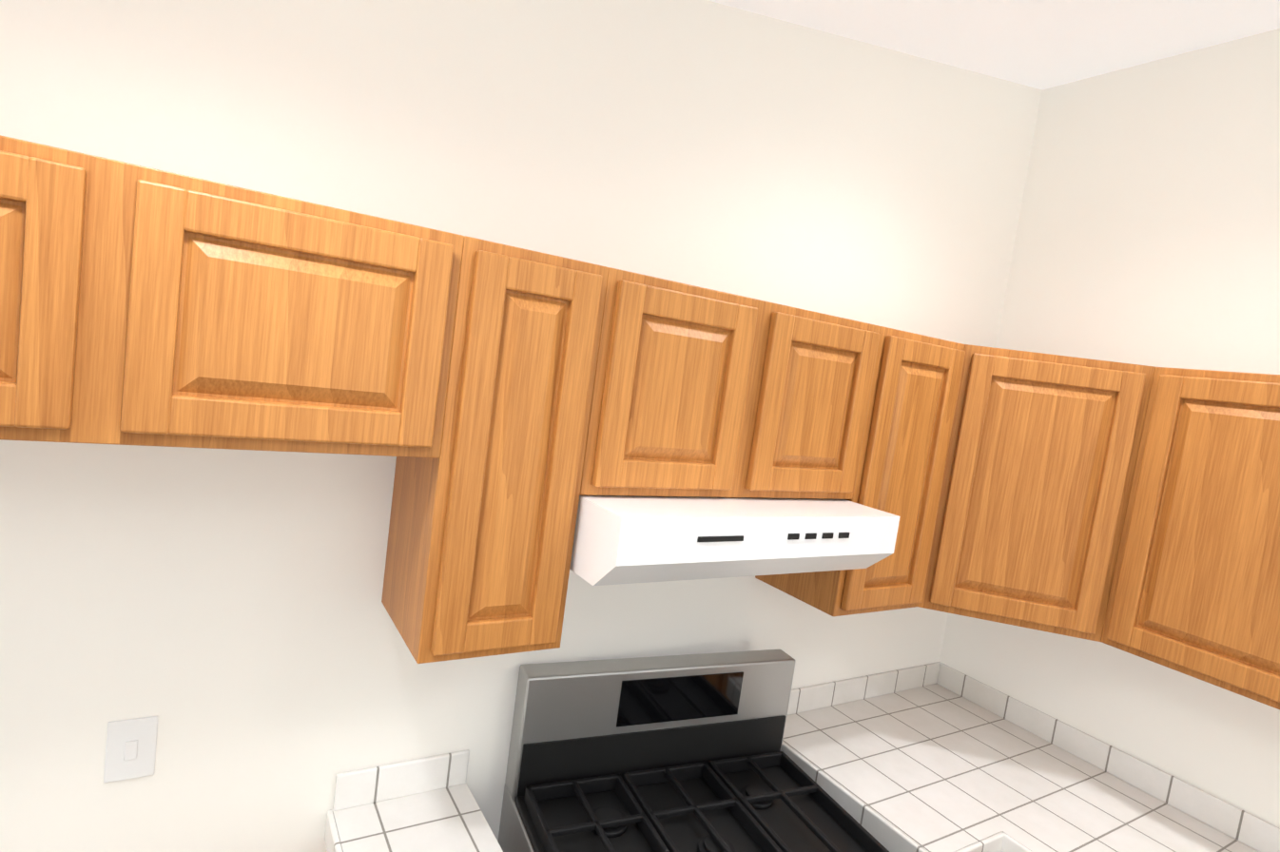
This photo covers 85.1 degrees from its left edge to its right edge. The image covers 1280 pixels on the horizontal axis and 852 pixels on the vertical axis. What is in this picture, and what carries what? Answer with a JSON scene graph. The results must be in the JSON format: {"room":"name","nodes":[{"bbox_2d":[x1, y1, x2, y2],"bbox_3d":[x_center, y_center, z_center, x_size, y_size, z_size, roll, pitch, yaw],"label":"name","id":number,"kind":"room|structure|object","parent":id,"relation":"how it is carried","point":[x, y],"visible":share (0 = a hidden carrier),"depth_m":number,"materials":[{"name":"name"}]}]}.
{"room":"kitchen","nodes":[
{"label":"kitchen","id":0,"kind":"room"},
{"bbox_2d":[0,0,1042,851],"bbox_3d":[-0.320,0.128,1.638,7.170,3.250,0.120,5,6,-32],"label":"wall","id":1,"kind":"structure","parent":0,"point":[223,614],"depth_m":1.42,"materials":[{"name":"beige paint"}]},
{"bbox_2d":[103,716,158,782],"bbox_3d":[-0.925,0.588,1.266,0.075,0.115,0.010,5,6,-32],"label":"switch plate","id":2,"kind":"object","parent":1,"relation":"attached to","point":[130,748],"visible":1,"depth_m":1.26,"materials":[{"name":"white plastic"}]},
{"bbox_2d":[0,135,464,458],"bbox_3d":[-0.777,-0.181,1.035,0.925,0.373,0.322,5,6,-32],"label":"upper cabinet","id":3,"kind":"object","parent":1,"relation":"attached to","point":[140,305],"visible":1,"depth_m":0.96,"materials":[{"name":"brown wood"}]},
{"bbox_2d":[381,235,608,663],"bbox_3d":[-0.296,0.039,1.371,0.275,0.738,0.322,5,6,-32],"label":"upper cabinet","id":4,"kind":"object","parent":1,"relation":"attached to","point":[484,507],"visible":0.96,"depth_m":1.23,"materials":[{"name":"brown wood"}]},
{"bbox_2d":[579,267,880,499],"bbox_3d":[0.163,-0.077,1.635,0.765,0.433,0.322,5,6,-32],"label":"upper cabinet","id":5,"kind":"object","parent":1,"relation":"attached to","point":[701,392],"visible":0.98,"depth_m":1.46,"materials":[{"name":"brown wood"}]},
{"bbox_2d":[569,494,899,585],"bbox_3d":[0.156,0.222,1.600,0.745,0.147,0.460,5,6,-32],"label":"under-cabinet range hood","id":6,"kind":"object","parent":5,"relation":"attached to","point":[625,539],"visible":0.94,"depth_m":1.36,"materials":[{"name":"white metal"}]},
{"bbox_2d":[755,326,965,616],"bbox_3d":[0.611,0.111,1.944,0.345,0.738,0.322,5,6,-32],"label":"upper cabinet","id":7,"kind":"object","parent":1,"relation":"attached to","point":[914,392],"visible":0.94,"depth_m":1.80,"materials":[{"name":"brown wood"}]},
{"bbox_2d":[918,344,1155,641],"bbox_3d":[1.101,0.165,2.078,0.632,0.738,0.622,5,6,-32],"label":"upper cabinet","id":8,"kind":"object","parent":1,"relation":"attached to","point":[1037,476],"visible":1,"depth_m":1.85,"materials":[{"name":"brown wood"}]},
{"bbox_2d":[708,0,1279,89],"bbox_3d":[2.988,-0.374,-0.374,10.540,1.159,6.800,5,6,-32],"label":"ceiling","id":9,"kind":"structure","parent":0,"point":[1041,44],"depth_m":1.85,"materials":[{"name":"white paint"}]},
{"bbox_2d":[939,28,1279,851],"bbox_3d":[1.560,0.346,2.041,0.120,3.250,1.220,5,6,-32],"label":"wall","id":10,"kind":"structure","parent":0,"point":[1147,234],"depth_m":2.06,"materials":[{"name":"beige paint"}]},
{"bbox_2d":[1100,367,1279,709],"bbox_3d":[1.551,0.265,1.645,0.322,0.738,0.605,5,6,-32],"label":"upper cabinet","id":11,"kind":"object","parent":10,"relation":"attached to","point":[1194,591],"visible":1,"depth_m":1.66,"materials":[{"name":"brown wood"}]},
{"bbox_3d":[0.212,1.973,0.567,7.170,0.060,3.015,5,6,-32],"label":"floor","id":12,"kind":"structure","parent":0,"visible":0},
{"bbox_2d":[324,749,503,851],"bbox_3d":[-0.425,1.282,1.319,0.299,1.000,0.639,5,6,-32],"label":"countertop","id":13,"kind":"structure","parent":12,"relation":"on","point":[426,804],"depth_m":1.49,"materials":[{"name":"white tile"}]},
{"bbox_2d":[497,649,889,851],"bbox_3d":[0.133,1.240,1.521,0.760,1.194,0.770,5,6,-25],"label":"gas range","id":14,"kind":"object","parent":12,"relation":"on","point":[677,753],"visible":1,"depth_m":1.68,"materials":[{"name":"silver metal"}]},
{"bbox_2d":[809,775,902,851],"bbox_3d":[0.566,1.426,1.969,0.291,0.865,0.617,5,6,-32],"label":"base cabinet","id":15,"kind":"object","parent":12,"relation":"on","point":[880,837],"depth_m":1.71,"materials":[{"name":"brown wood"}]},
{"bbox_2d":[780,680,1123,851],"bbox_3d":[0.882,0.993,2.083,0.888,0.055,0.627,5,6,-32],"label":"countertop","id":16,"kind":"structure","parent":15,"relation":"on","point":[930,768],"depth_m":1.99,"materials":[{"name":"white tile"}]},
{"bbox_2d":[1001,779,1260,851],"bbox_3d":[1.563,1.163,1.217,0.615,0.055,1.589,5,6,-32],"label":"countertop","id":17,"kind":"structure","parent":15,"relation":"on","point":[1117,816],"depth_m":1.80,"materials":[{"name":"white tile"}]},
{"bbox_2d":[993,848,1005,851],"bbox_3d":[1.217,1.541,1.671,0.690,0.865,0.636,5,6,-32],"label":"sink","id":18,"kind":"object","parent":12,"relation":"on","point":[995,849],"depth_m":1.70,"materials":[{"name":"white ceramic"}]}
]}

